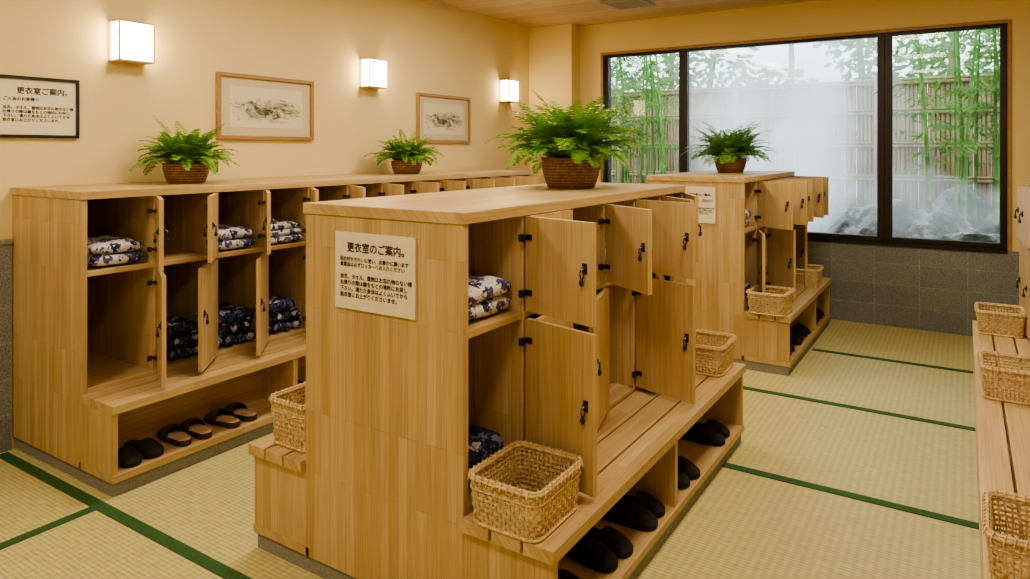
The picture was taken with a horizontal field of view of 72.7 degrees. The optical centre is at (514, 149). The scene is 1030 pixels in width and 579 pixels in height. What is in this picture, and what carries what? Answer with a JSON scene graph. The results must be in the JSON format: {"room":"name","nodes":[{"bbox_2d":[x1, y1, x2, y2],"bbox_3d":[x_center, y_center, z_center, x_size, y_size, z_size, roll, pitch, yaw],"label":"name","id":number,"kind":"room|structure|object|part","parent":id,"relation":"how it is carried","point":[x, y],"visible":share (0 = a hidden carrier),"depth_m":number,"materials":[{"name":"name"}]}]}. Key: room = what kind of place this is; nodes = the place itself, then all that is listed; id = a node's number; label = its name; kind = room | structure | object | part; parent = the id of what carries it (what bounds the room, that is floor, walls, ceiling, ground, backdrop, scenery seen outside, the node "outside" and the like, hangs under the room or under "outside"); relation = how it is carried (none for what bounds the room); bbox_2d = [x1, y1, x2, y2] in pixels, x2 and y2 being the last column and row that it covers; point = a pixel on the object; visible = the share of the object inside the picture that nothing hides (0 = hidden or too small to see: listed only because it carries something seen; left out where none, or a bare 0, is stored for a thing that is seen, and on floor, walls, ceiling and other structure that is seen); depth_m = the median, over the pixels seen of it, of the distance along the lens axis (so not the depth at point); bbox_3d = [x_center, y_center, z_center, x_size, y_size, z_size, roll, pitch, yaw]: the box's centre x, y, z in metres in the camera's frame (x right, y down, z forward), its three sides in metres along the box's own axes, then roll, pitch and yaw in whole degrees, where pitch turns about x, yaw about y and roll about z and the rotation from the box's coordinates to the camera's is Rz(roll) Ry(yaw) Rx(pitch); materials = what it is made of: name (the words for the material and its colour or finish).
{"room":"changing room","nodes":[
{"label":"changing room","id":0,"kind":"room"},
{"bbox_2d":[0,0,528,447],"bbox_3d":[-2.166,0.085,4.721,0.150,3.030,9.100,0,0,33],"label":"wall","id":1,"kind":"structure","parent":0,"point":[428,46],"depth_m":5.08,"materials":[{"name":"paint"}]},
{"bbox_2d":[0,239,12,452],"bbox_3d":[-3.580,1.038,2.355,0.030,1.125,3.290,0,0,33],"label":"trim","id":2,"kind":"structure","parent":1,"relation":"attached to","point":[5,244],"depth_m":3.71,"materials":[{"name":"grey tile"}]},
{"bbox_2d":[0,74,79,138],"bbox_3d":[-2.626,-0.233,3.846,0.020,0.334,0.430,0,0,33],"label":"notice sign","id":3,"kind":"object","parent":1,"relation":"attached to","point":[30,107],"visible":1,"depth_m":3.85,"materials":[{"name":"paper"}]},
{"bbox_2d":[109,19,154,64],"bbox_3d":[-2.317,-0.650,4.236,0.118,0.244,0.216,0,0,33],"label":"wall sconce","id":4,"kind":"object","parent":1,"relation":"attached to","point":[130,42],"visible":1,"depth_m":4.18,"materials":[{"name":"white paper"}]},
{"bbox_2d":[216,71,313,139],"bbox_3d":[-1.804,-0.305,5.116,0.030,0.460,0.835,0,0,33],"label":"painting","id":5,"kind":"object","parent":1,"relation":"attached to","point":[252,107],"visible":1,"depth_m":5.08,"materials":[{"name":"beige paper"}]},
{"bbox_2d":[229,85,302,128],"bbox_3d":[-1.806,-0.305,5.117,0.002,0.290,0.635,0,0,33],"label":"print","id":6,"kind":"object","parent":5,"relation":"attached to","point":[250,106],"depth_m":5.10},
{"bbox_2d":[360,58,387,88],"bbox_3d":[-1.204,-0.650,5.969,0.118,0.244,0.216,0,0,33],"label":"wall sconce","id":7,"kind":"object","parent":1,"relation":"attached to","point":[373,71],"visible":1,"depth_m":5.91,"materials":[{"name":"white paper"}]},
{"bbox_2d":[416,92,470,142],"bbox_3d":[-0.689,-0.302,6.851,0.030,0.465,0.820,0,0,33],"label":"painting","id":8,"kind":"object","parent":1,"relation":"attached to","point":[442,118],"visible":0.95,"depth_m":6.83,"materials":[{"name":"beige paper"}]},
{"bbox_2d":[424,102,463,134],"bbox_3d":[-0.691,-0.302,6.852,0.002,0.295,0.620,0,0,33],"label":"print","id":9,"kind":"object","parent":8,"relation":"attached to","point":[440,118],"depth_m":6.85},
{"bbox_2d":[499,79,518,102],"bbox_3d":[-0.062,-0.650,7.744,0.118,0.244,0.216,0,0,33],"label":"wall sconce","id":10,"kind":"object","parent":1,"relation":"attached to","point":[509,89],"visible":0.94,"depth_m":7.68,"materials":[{"name":"white paper"}]},
{"bbox_2d":[0,319,980,578],"bbox_3d":[0.189,1.650,3.207,5.750,0.100,9.100,0,0,33],"label":"floor","id":11,"kind":"structure","parent":0,"point":[743,525],"depth_m":3.20,"materials":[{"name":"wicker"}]},
{"bbox_2d":[0,506,95,549],"bbox_3d":[-2.745,1.598,1.777,0.050,0.004,3.200,0,0,33],"label":"edging","id":12,"kind":"object","parent":11,"relation":"on","point":[17,539],"visible":1,"depth_m":2.96,"materials":[{"name":"green fabric"}]},
{"bbox_2d":[0,452,251,578],"bbox_3d":[-0.886,1.598,2.515,4.310,0.004,0.053,0,0,33],"label":"edging","id":13,"kind":"object","parent":11,"relation":"on","point":[216,567],"visible":1,"depth_m":3.01,"materials":[{"name":"green fabric"}]},
{"bbox_2d":[11,169,545,496],"bbox_3d":[-1.133,0.900,5.210,1.055,1.400,4.152,0,0,33],"label":"cabinet","id":14,"kind":"object","parent":11,"relation":"on","point":[92,375],"visible":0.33,"depth_m":3.73,"materials":[{"name":"brown wood"}]},
{"bbox_2d":[87,236,143,266],"bbox_3d":[-2.151,0.522,3.635,0.354,0.128,0.263,0,0,33],"label":"folded yukata","id":15,"kind":"object","parent":14,"relation":"on","point":[101,250],"visible":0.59,"depth_m":3.54,"materials":[{"name":"beige fabric"}]},
{"bbox_2d":[118,437,164,467],"bbox_3d":[-1.874,1.462,3.428,0.250,0.073,0.216,0,0,29],"label":"slippers","id":16,"kind":"object","parent":14,"relation":"on","point":[132,453],"visible":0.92,"depth_m":3.40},
{"bbox_3d":[-1.802,0.415,3.526,0.071,0.346,0.325,0,0,-34],"label":"door","id":17,"kind":"part","parent":14,"relation":"part of","materials":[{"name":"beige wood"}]},
{"bbox_3d":[-1.796,0.885,3.529,0.071,0.538,0.325,0,0,-36],"label":"door","id":18,"kind":"part","parent":14,"relation":"part of","materials":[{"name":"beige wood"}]},
{"bbox_2d":[166,316,197,358],"bbox_3d":[-1.959,1.053,3.921,0.346,0.198,0.291,0,0,33],"label":"folded yukata","id":19,"kind":"object","parent":14,"relation":"on","point":[183,340],"visible":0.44,"depth_m":3.86,"materials":[{"name":"blue fabric"}]},
{"bbox_2d":[130,115,238,183],"bbox_3d":[-1.986,-0.006,4.228,0.574,0.411,0.617,0,0,-13],"label":"potted fern","id":20,"kind":"object","parent":14,"relation":"on","point":[187,159],"visible":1,"depth_m":4.13,"materials":[{"name":"green plant"}]},
{"bbox_2d":[157,417,211,446],"bbox_3d":[-1.723,1.462,3.663,0.250,0.073,0.216,0,0,37],"label":"slippers","id":21,"kind":"object","parent":14,"relation":"on","point":[180,435],"visible":1,"depth_m":3.63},
{"bbox_3d":[-1.672,0.885,3.793,0.071,0.538,0.325,0,0,-14],"label":"door","id":22,"kind":"part","parent":14,"relation":"part of","materials":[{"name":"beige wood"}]},
{"bbox_3d":[-1.650,0.415,3.799,0.071,0.346,0.325,0,0,-22],"label":"door","id":23,"kind":"part","parent":14,"relation":"part of","materials":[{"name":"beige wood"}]},
{"bbox_2d":[203,402,256,428],"bbox_3d":[-1.577,1.462,3.890,0.250,0.073,0.216,0,0,30],"label":"slippers","id":24,"kind":"object","parent":14,"relation":"on","point":[230,416],"visible":1,"depth_m":3.86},
{"bbox_2d":[218,303,254,347],"bbox_3d":[-1.776,1.054,4.210,0.342,0.199,0.288,0,0,33],"label":"folded yukata","id":25,"kind":"object","parent":14,"relation":"on","point":[234,326],"visible":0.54,"depth_m":4.15,"materials":[{"name":"blue fabric"}]},
{"bbox_2d":[218,224,254,249],"bbox_3d":[-1.783,0.522,4.207,0.354,0.128,0.263,0,0,33],"label":"folded yukata","id":26,"kind":"object","parent":14,"relation":"on","point":[229,237],"visible":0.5,"depth_m":4.12,"materials":[{"name":"beige fabric"}]},
{"bbox_3d":[-1.483,0.885,4.080,0.071,0.538,0.325,0,0,-16],"label":"door","id":27,"kind":"part","parent":14,"relation":"part of","materials":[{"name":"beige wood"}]},
{"bbox_3d":[-1.455,0.415,4.088,0.071,0.346,0.325,0,0,-26],"label":"door","id":28,"kind":"part","parent":14,"relation":"part of","materials":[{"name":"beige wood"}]},
{"bbox_2d":[269,296,300,332],"bbox_3d":[-1.592,1.053,4.493,0.346,0.198,0.291,0,0,33],"label":"folded yukata","id":29,"kind":"object","parent":14,"relation":"on","point":[283,314],"visible":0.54,"depth_m":4.44,"materials":[{"name":"fabric"}]},
{"bbox_2d":[271,220,301,243],"bbox_3d":[-1.585,0.520,4.492,0.353,0.131,0.275,0,0,33],"label":"folded yukata","id":30,"kind":"object","parent":14,"relation":"on","point":[285,231],"visible":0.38,"depth_m":4.42,"materials":[{"name":"beige fabric"}]},
{"bbox_2d":[298,380,304,402],"bbox_3d":[-1.339,1.462,4.261,0.250,0.073,0.216,0,0,33],"label":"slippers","id":31,"kind":"object","parent":14,"relation":"on","point":[299,381],"visible":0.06,"depth_m":4.26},
{"bbox_3d":[-1.268,0.415,4.375,0.071,0.346,0.325,0,0,-27],"label":"door","id":32,"kind":"part","parent":14,"relation":"part of","materials":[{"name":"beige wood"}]},
{"bbox_3d":[-1.066,0.415,4.670,0.071,0.346,0.325,0,0,-34],"label":"door","id":33,"kind":"part","parent":14,"relation":"part of","materials":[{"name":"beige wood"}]},
{"bbox_3d":[-0.872,0.415,4.962,0.071,0.346,0.325,0,0,-38],"label":"door","id":34,"kind":"part","parent":14,"relation":"part of","materials":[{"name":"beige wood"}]},
{"bbox_2d":[365,130,442,173],"bbox_3d":[-0.912,0.014,5.890,0.623,0.370,0.620,0,0,-32],"label":"potted fern","id":35,"kind":"object","parent":14,"relation":"on","point":[406,155],"visible":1,"depth_m":5.78,"materials":[{"name":"green plant"}]},
{"bbox_3d":[-0.674,0.415,5.259,0.071,0.346,0.325,0,0,-44],"label":"door","id":36,"kind":"part","parent":14,"relation":"part of","materials":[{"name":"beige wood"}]},
{"bbox_3d":[-0.495,0.415,5.541,0.071,0.346,0.325,0,0,-42],"label":"door","id":37,"kind":"part","parent":14,"relation":"part of","materials":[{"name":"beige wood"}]},
{"bbox_3d":[-0.294,0.415,5.843,0.325,0.346,0.071,0,0,40],"label":"door","id":38,"kind":"part","parent":14,"relation":"part of","materials":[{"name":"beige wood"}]},
{"bbox_3d":[-0.118,0.415,6.121,0.325,0.346,0.071,0,0,44],"label":"door","id":39,"kind":"part","parent":14,"relation":"part of","materials":[{"name":"brown wood"}]},
{"bbox_3d":[0.078,0.415,6.419,0.325,0.346,0.071,0,0,38],"label":"door","id":40,"kind":"part","parent":14,"relation":"part of","materials":[{"name":"brown wood"}]},
{"bbox_3d":[0.252,0.415,6.695,0.325,0.346,0.071,0,0,43],"label":"door","id":41,"kind":"part","parent":14,"relation":"part of","materials":[{"name":"brown wood"}]},
{"bbox_2d":[248,182,745,578],"bbox_3d":[0.101,0.900,3.323,1.405,1.400,2.140,0,0,33],"label":"cabinet","id":42,"kind":"object","parent":11,"relation":"on","point":[379,489],"visible":0.94,"depth_m":2.55,"materials":[{"name":"brown wood"}]},
{"bbox_2d":[268,381,305,452],"bbox_3d":[-0.808,1.077,2.885,0.251,0.191,0.356,0,0,33],"label":"wicker basket","id":43,"kind":"object","parent":42,"relation":"on","point":[293,436],"visible":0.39,"depth_m":2.76,"materials":[{"name":"wicker"}]},
{"bbox_2d":[335,231,415,319],"bbox_3d":[-0.493,0.432,2.450,0.380,0.275,0.009,0,0,33],"label":"notice sign","id":44,"kind":"object","parent":42,"relation":"attached to","point":[375,273],"visible":1,"depth_m":2.44,"materials":[{"name":"paper"}]},
{"bbox_2d":[468,425,507,488],"bbox_3d":[-0.204,1.084,2.511,0.280,0.138,0.284,0,0,33],"label":"folded yukata","id":45,"kind":"object","parent":42,"relation":"on","point":[482,442],"visible":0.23,"depth_m":2.46,"materials":[{"name":"fabric"}]},
{"bbox_2d":[468,274,510,319],"bbox_3d":[-0.207,0.519,2.516,0.295,0.133,0.273,0,0,33],"label":"folded yukata","id":46,"kind":"object","parent":42,"relation":"on","point":[485,298],"visible":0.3,"depth_m":2.44,"materials":[{"name":"beige fabric"}]},
{"bbox_2d":[467,440,583,543],"bbox_3d":[0.037,1.093,2.259,0.286,0.161,0.326,0,0,33],"label":"wicker basket","id":47,"kind":"object","parent":42,"relation":"on","point":[530,514],"visible":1,"depth_m":2.19,"materials":[{"name":"wicker"}]},
{"bbox_3d":[0.128,0.415,2.703,0.071,0.346,0.325,0,0,28],"label":"door","id":48,"kind":"part","parent":42,"relation":"part of","materials":[{"name":"brown wood"}]},
{"bbox_3d":[0.143,0.885,2.695,0.071,0.538,0.325,0,0,22],"label":"door","id":49,"kind":"part","parent":42,"relation":"part of","materials":[{"name":"brown wood"}]},
{"bbox_3d":[0.146,0.415,2.435,0.325,0.346,0.071,0,0,43],"label":"door","id":50,"kind":"part","parent":42,"relation":"part of","materials":[{"name":"brown wood"}]},
{"bbox_3d":[0.149,0.885,2.437,0.325,0.538,0.071,0,0,42],"label":"door","id":51,"kind":"part","parent":42,"relation":"part of","materials":[{"name":"brown wood"}]},
{"bbox_2d":[485,90,651,188],"bbox_3d":[0.277,-0.056,3.680,0.848,0.511,0.850,0,0,33],"label":"potted fern","id":52,"kind":"object","parent":42,"relation":"on","point":[572,147],"visible":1,"depth_m":3.54,"materials":[{"name":"green plant"}]},
{"bbox_2d":[558,569,579,578],"bbox_3d":[0.108,1.462,2.332,0.250,0.073,0.216,0,0,27],"label":"slippers","id":53,"kind":"object","parent":42,"relation":"on","point":[562,573],"visible":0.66,"depth_m":2.36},
{"bbox_2d":[564,526,632,572],"bbox_3d":[0.296,1.462,2.615,0.250,0.073,0.216,0,0,38],"label":"slippers","id":54,"kind":"object","parent":42,"relation":"on","point":[599,550],"visible":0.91,"depth_m":2.56,"materials":[{"name":"black fabric"}]},
{"bbox_3d":[0.348,0.885,2.972,0.071,0.538,0.325,0,0,14],"label":"door","id":55,"kind":"part","parent":42,"relation":"part of","materials":[{"name":"brown wood"}]},
{"bbox_3d":[0.471,0.415,2.978,0.071,0.346,0.325,0,0,-29],"label":"door","id":56,"kind":"part","parent":42,"relation":"part of","materials":[{"name":"brown wood"}]},
{"bbox_2d":[601,491,664,530],"bbox_3d":[0.478,1.462,2.879,0.250,0.073,0.216,0,0,27],"label":"slippers","id":57,"kind":"object","parent":42,"relation":"on","point":[641,511],"visible":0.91,"depth_m":2.82,"materials":[{"name":"black fabric"}]},
{"bbox_3d":[0.722,0.885,3.542,0.071,0.538,0.325,0,0,12],"label":"door","id":58,"kind":"part","parent":42,"relation":"part of","materials":[{"name":"brown wood"}]},
{"bbox_3d":[0.698,0.885,3.293,0.325,0.538,0.071,0,0,43],"label":"door","id":59,"kind":"part","parent":42,"relation":"part of","materials":[{"name":"brown wood"}]},
{"bbox_3d":[0.699,0.415,3.295,0.090,0.346,0.324,0,0,-42],"label":"door","id":60,"kind":"part","parent":42,"relation":"part of","materials":[{"name":"brown wood"}]},
{"bbox_3d":[0.808,0.415,3.540,0.071,0.346,0.325,0,0,-18],"label":"door","id":61,"kind":"part","parent":42,"relation":"part of","materials":[{"name":"brown wood"}]},
{"bbox_3d":[0.884,0.885,3.836,0.071,0.538,0.325,0,0,20],"label":"door","id":62,"kind":"part","parent":42,"relation":"part of","materials":[{"name":"wood"}]},
{"bbox_2d":[678,455,699,488],"bbox_3d":[0.709,1.462,3.229,0.250,0.073,0.216,0,0,38],"label":"slippers","id":63,"kind":"object","parent":42,"relation":"on","point":[688,471],"visible":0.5,"depth_m":3.19,"materials":[{"name":"black fabric"}]},
{"bbox_3d":[0.946,0.415,3.821,0.071,0.346,0.325,0,0,-2],"label":"door","id":64,"kind":"part","parent":42,"relation":"part of","materials":[{"name":"brown wood"}]},
{"bbox_2d":[681,419,729,445],"bbox_3d":[0.986,1.462,3.670,0.250,0.073,0.216,0,0,29],"label":"slippers","id":65,"kind":"object","parent":42,"relation":"on","point":[712,432],"visible":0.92,"depth_m":3.60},
{"bbox_2d":[696,329,736,376],"bbox_3d":[1.026,1.093,3.787,0.286,0.161,0.326,0,0,31],"label":"wicker basket","id":66,"kind":"object","parent":42,"relation":"on","point":[708,363],"visible":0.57,"depth_m":3.67,"materials":[{"name":"wicker"}]},
{"bbox_2d":[647,170,831,375],"bbox_3d":[1.840,0.900,6.045,1.387,1.400,1.800,0,0,33],"label":"locker unit","id":67,"kind":"object","parent":11,"relation":"on","point":[732,254],"visible":0.66,"depth_m":5.26,"materials":[{"name":"brown wood"}]},
{"bbox_2d":[685,187,714,223],"bbox_3d":[1.394,0.415,5.279,0.235,0.270,0.009,0,0,33],"label":"notice sign","id":68,"kind":"object","parent":67,"relation":"attached to","point":[706,195],"visible":0.52,"depth_m":5.25,"materials":[{"name":"paper"}]},
{"bbox_2d":[680,121,777,172],"bbox_3d":[1.860,-0.031,6.175,0.763,0.460,0.775,0,0,-38],"label":"potted fern","id":69,"kind":"object","parent":67,"relation":"on","point":[730,152],"visible":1,"depth_m":6.05,"materials":[{"name":"green plant"}]},
{"bbox_2d":[745,209,750,225],"bbox_3d":[1.631,0.519,5.376,0.295,0.133,0.273,0,0,33],"label":"folded yukata","id":70,"kind":"object","parent":67,"relation":"on","point":[747,213],"visible":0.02,"depth_m":5.33,"materials":[{"name":"fabric"}]},
{"bbox_2d":[745,283,750,299],"bbox_3d":[1.628,1.079,5.370,0.286,0.143,0.266,0,0,33],"label":"folded yukata","id":71,"kind":"object","parent":67,"relation":"on","point":[747,285],"visible":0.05,"depth_m":5.32,"materials":[{"name":"fabric"}]},
{"bbox_3d":[1.836,0.885,5.255,0.071,0.538,0.325,0,0,8],"label":"door","id":72,"kind":"part","parent":67,"relation":"part of","materials":[{"name":"brown wood"}]},
{"bbox_2d":[746,284,794,316],"bbox_3d":[1.860,1.093,5.093,0.286,0.161,0.326,0,0,35],"label":"wicker basket","id":73,"kind":"object","parent":67,"relation":"on","point":[755,307],"visible":0.98,"depth_m":5.00,"materials":[{"name":"wicker"}]},
{"bbox_3d":[1.949,0.415,5.270,0.071,0.346,0.325,0,0,-32],"label":"door","id":74,"kind":"part","parent":67,"relation":"part of","materials":[{"name":"brown wood"}]},
{"bbox_3d":[2.101,0.885,5.543,0.071,0.538,0.325,0,0,-20],"label":"door","id":75,"kind":"part","parent":67,"relation":"part of","materials":[{"name":"brown wood"}]},
{"bbox_3d":[2.169,0.415,5.581,0.325,0.346,0.071,0,0,43],"label":"door","id":76,"kind":"part","parent":67,"relation":"part of","materials":[{"name":"brown wood"}]},
{"bbox_2d":[790,344,794,354],"bbox_3d":[1.946,1.462,5.228,0.250,0.073,0.216,0,0,33],"label":"slippers","id":77,"kind":"object","parent":67,"relation":"on","point":[792,349],"visible":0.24,"depth_m":5.19,"materials":[{"name":"black"}]},
{"bbox_3d":[2.337,0.415,5.854,0.071,0.346,0.325,0,0,-40],"label":"door","id":78,"kind":"part","parent":67,"relation":"part of","materials":[{"name":"brown wood"}]},
{"bbox_2d":[790,330,803,344],"bbox_3d":[2.129,1.462,5.503,0.250,0.073,0.216,0,0,30],"label":"slippers","id":79,"kind":"object","parent":67,"relation":"on","point":[796,338],"visible":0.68,"depth_m":5.40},
{"bbox_2d":[790,323,810,337],"bbox_3d":[2.275,1.462,5.730,0.250,0.073,0.216,0,0,36],"label":"slippers","id":80,"kind":"object","parent":67,"relation":"on","point":[799,328],"visible":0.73,"depth_m":5.65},
{"bbox_3d":[2.446,0.885,6.111,0.071,0.538,0.325,0,0,-12],"label":"door","id":81,"kind":"part","parent":67,"relation":"part of","materials":[{"name":"brown wood"}]},
{"bbox_3d":[2.547,0.415,6.163,0.325,0.346,0.071,0,0,38],"label":"door","id":82,"kind":"part","parent":67,"relation":"part of","materials":[{"name":"brown wood"}]},
{"bbox_2d":[796,264,823,287],"bbox_3d":[2.522,1.093,6.106,0.286,0.161,0.326,0,0,32],"label":"wicker basket","id":83,"kind":"object","parent":67,"relation":"on","point":[814,282],"visible":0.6,"depth_m":5.98,"materials":[{"name":"wicker"}]},
{"bbox_3d":[2.714,0.415,6.433,0.071,0.346,0.325,0,0,-44],"label":"door","id":84,"kind":"part","parent":67,"relation":"part of","materials":[{"name":"brown wood"}]},
{"bbox_2d":[816,308,823,318],"bbox_3d":[2.655,1.462,6.330,0.250,0.073,0.216,0,0,31],"label":"slippers","id":85,"kind":"object","parent":67,"relation":"on","point":[819,314],"visible":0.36,"depth_m":6.23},
{"bbox_2d":[722,462,978,529],"bbox_3d":[1.522,1.598,3.260,1.095,0.004,0.054,0,0,33],"label":"edging","id":86,"kind":"object","parent":11,"relation":"on","point":[851,495],"visible":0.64,"depth_m":3.22,"materials":[{"name":"green fabric"}]},
{"bbox_2d":[743,386,974,430],"bbox_3d":[1.246,1.598,4.893,3.325,0.004,0.054,0,0,33],"label":"edging","id":87,"kind":"object","parent":11,"relation":"on","point":[744,387],"visible":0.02,"depth_m":4.31,"materials":[{"name":"green fabric"}]},
{"bbox_2d":[812,348,972,373],"bbox_3d":[2.844,1.598,5.316,1.095,0.004,0.054,0,0,33],"label":"edging","id":88,"kind":"object","parent":11,"relation":"on","point":[813,349],"visible":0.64,"depth_m":5.29,"materials":[{"name":"green fabric"}]},
{"bbox_2d":[972,180,1029,578],"bbox_3d":[2.414,0.900,2.657,1.102,1.400,4.492,0,0,33],"label":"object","id":89,"kind":"object","parent":11,"relation":"on","point":[1002,429],"visible":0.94,"depth_m":3.02,"materials":[{"name":"brown wood"}]},
{"bbox_2d":[974,302,1025,337],"bbox_3d":[3.134,1.095,4.524,0.276,0.156,0.316,0,0,33],"label":"wicker basket","id":90,"kind":"object","parent":89,"relation":"on","point":[1013,331],"visible":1,"depth_m":4.44,"materials":[{"name":"wicker"}]},
{"bbox_2d":[977,350,1029,405],"bbox_3d":[2.392,1.093,3.360,0.286,0.161,0.326,0,0,32],"label":"wicker basket","id":91,"kind":"object","parent":89,"relation":"on","point":[1004,391],"visible":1,"depth_m":3.29,"materials":[{"name":"wicker"}]},
{"bbox_2d":[982,489,1029,578],"bbox_3d":[1.448,1.095,1.923,0.276,0.156,0.316,0,0,34],"label":"wicker basket","id":92,"kind":"object","parent":89,"relation":"on","point":[1013,562],"visible":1,"depth_m":1.93,"materials":[{"name":"wicker"}]},
{"bbox_3d":[3.299,0.415,4.506,0.071,0.346,0.325,0,0,19],"label":"door","id":93,"kind":"part","parent":89,"relation":"part of","materials":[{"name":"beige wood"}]},
{"bbox_3d":[3.304,0.885,4.504,0.071,0.538,0.325,0,0,21],"label":"door","id":94,"kind":"part","parent":89,"relation":"part of","materials":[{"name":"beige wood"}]},
{"bbox_3d":[3.118,0.415,4.219,0.071,0.346,0.325,0,0,20],"label":"door","id":95,"kind":"part","parent":89,"relation":"part of","materials":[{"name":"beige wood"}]},
{"bbox_3d":[3.128,0.885,4.214,0.071,0.538,0.325,0,0,24],"label":"door","id":96,"kind":"part","parent":89,"relation":"part of","materials":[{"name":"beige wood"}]},
{"bbox_2d":[529,23,579,174],"bbox_3d":[0.458,0.085,8.146,0.560,3.030,0.200,0,0,33],"label":"pillar","id":97,"kind":"structure","parent":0,"point":[554,51],"depth_m":8.05,"materials":[{"name":"paint"}]},
{"bbox_2d":[431,0,817,27],"bbox_3d":[0.189,-1.480,3.207,5.750,0.100,9.100,0,0,33],"label":"ceiling","id":98,"kind":"structure","parent":0,"point":[526,13],"depth_m":7.08,"materials":[{"name":"brown wood"}]},
{"bbox_2d":[600,0,654,9],"bbox_3d":[1.094,-1.419,6.787,0.400,0.019,0.400,0,0,33],"label":"ceiling vent","id":99,"kind":"object","parent":98,"relation":"attached to","point":[615,4],"depth_m":6.78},
{"bbox_2d":[580,0,1029,251],"bbox_3d":[2.609,0.085,6.971,5.450,3.030,0.150,0,0,33],"label":"wall","id":100,"kind":"structure","parent":0,"point":[819,17],"depth_m":6.66,"materials":[{"name":"paint"}]},
{"bbox_2d":[604,49,682,182],"bbox_3d":[1.419,-0.115,7.718,0.920,1.910,0.080,0,0,33],"label":"frame","id":101,"kind":"object","parent":100,"relation":"attached to","point":[607,59],"visible":0.43,"depth_m":7.77,"materials":[{"name":"brown metal"}]},
{"bbox_2d":[683,33,884,241],"bbox_3d":[2.605,-0.115,6.956,1.900,1.910,0.080,0,0,33],"label":"frame","id":102,"kind":"object","parent":100,"relation":"attached to","point":[880,236],"visible":0.65,"depth_m":6.51,"materials":[{"name":"brown metal"}]},
{"bbox_2d":[601,19,1011,253],"bbox_3d":[2.569,-0.115,6.899,3.800,1.970,0.055,0,0,33],"label":"trim","id":103,"kind":"structure","parent":100,"relation":"attached to","point":[1008,21],"depth_m":6.17,"materials":[{"name":"brown metal"}]},
{"bbox_2d":[807,241,1018,335],"bbox_3d":[2.799,1.225,6.748,4.890,0.750,0.020,0,0,33],"label":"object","id":104,"kind":"structure","parent":100,"relation":"attached to","point":[934,290],"depth_m":6.25,"materials":[{"name":"grey tile"}]},
{"bbox_2d":[885,23,1006,248],"bbox_3d":[3.791,-0.115,6.194,0.920,1.910,0.080,0,0,33],"label":"frame","id":105,"kind":"object","parent":100,"relation":"attached to","point":[889,237],"visible":1,"depth_m":6.22,"materials":[{"name":"brown metal"}]},
{"label":"outside","id":106,"kind":"structure","parent":0,"visible":0},
{"bbox_3d":[5.715,1.400,12.589,20.000,0.300,12.640,0,0,33],"label":"ground","id":107,"kind":"structure","parent":106,"visible":0},
{"bbox_2d":[611,54,694,183],"bbox_3d":[1.535,-0.711,10.332,2.271,3.982,1.907,0,0,33],"label":"bamboo grove","id":108,"kind":"object","parent":107,"relation":"on","point":[646,121],"visible":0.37,"depth_m":10.25,"materials":[{"name":"green plant"}]},
{"bbox_2d":[611,74,999,214],"bbox_3d":[4.093,0.125,10.088,14.030,2.290,0.154,0,0,33],"label":"bamboo fence","id":109,"kind":"object","parent":107,"relation":"on","point":[819,113],"visible":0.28,"depth_m":9.86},
{"bbox_2d":[611,29,999,154],"bbox_3d":[4.993,-1.366,11.541,16.413,5.284,2.043,0,0,33],"label":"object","id":110,"kind":"object","parent":107,"relation":"on","point":[769,74],"visible":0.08,"depth_m":11.60,"materials":[{"name":"green plant"}]},
{"bbox_2d":[807,198,843,231],"bbox_3d":[3.970,0.928,9.059,0.886,0.664,0.522,0,0,25],"label":"rock","id":111,"kind":"object","parent":107,"relation":"on","point":[819,224],"visible":0.06,"depth_m":8.89,"materials":[{"name":"grey stone"}]},
{"bbox_2d":[823,209,862,233],"bbox_3d":[3.845,0.971,8.154,0.778,0.577,0.608,0,0,33],"label":"rock","id":112,"kind":"object","parent":107,"relation":"on","point":[848,222],"visible":0.26,"depth_m":8.01,"materials":[{"name":"grey stone"}]},
{"bbox_2d":[854,213,897,236],"bbox_3d":[3.957,0.979,7.633,0.628,0.563,0.554,0,0,33],"label":"rock","id":113,"kind":"object","parent":107,"relation":"on","point":[868,226],"visible":0.06,"depth_m":7.61,"materials":[{"name":"grey stone"}]},
{"bbox_2d":[854,199,915,236],"bbox_3d":[4.476,0.929,8.602,0.650,0.663,0.823,0,0,-21],"label":"rock","id":114,"kind":"object","parent":107,"relation":"on","point":[904,215],"visible":0.16,"depth_m":8.35,"materials":[{"name":"grey stone"}]},
{"bbox_2d":[909,234,920,237],"bbox_3d":[4.130,1.060,7.188,0.604,0.401,0.552,0,0,9],"label":"rock","id":115,"kind":"object","parent":107,"relation":"on","point":[914,235],"visible":0.05,"depth_m":7.13,"materials":[{"name":"grey stone"}]},
{"bbox_2d":[870,28,999,229],"bbox_3d":[5.261,-0.866,7.677,2.563,4.292,1.960,0,0,28],"label":"bamboo grove","id":116,"kind":"object","parent":107,"relation":"on","point":[964,159],"visible":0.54,"depth_m":7.69,"materials":[{"name":"green plant"}]},
{"bbox_2d":[905,199,974,238],"bbox_3d":[4.721,0.898,7.606,0.859,0.725,0.532,0,0,33],"label":"rock","id":117,"kind":"object","parent":107,"relation":"on","point":[943,220],"visible":0.3,"depth_m":7.55,"materials":[{"name":"grey stone"}]},
{"bbox_2d":[932,185,991,229],"bbox_3d":[5.211,0.833,8.273,0.594,0.854,0.804,0,0,-25],"label":"rock","id":118,"kind":"object","parent":107,"relation":"on","point":[983,208],"visible":0.12,"depth_m":8.09,"materials":[{"name":"grey stone"}]},
{"bbox_2d":[941,229,999,242],"bbox_3d":[4.612,1.026,6.958,0.530,0.468,0.837,0,0,-27],"label":"rock","id":119,"kind":"object","parent":107,"relation":"on","point":[974,235],"visible":0.12,"depth_m":6.88,"materials":[{"name":"grey stone"}]},
{"bbox_2d":[978,206,999,234],"bbox_3d":[5.326,0.883,7.428,0.510,0.753,0.908,0,0,-38],"label":"rock","id":120,"kind":"object","parent":107,"relation":"on","point":[987,226],"visible":0.12,"depth_m":7.50,"materials":[{"name":"grey stone"}]}
]}

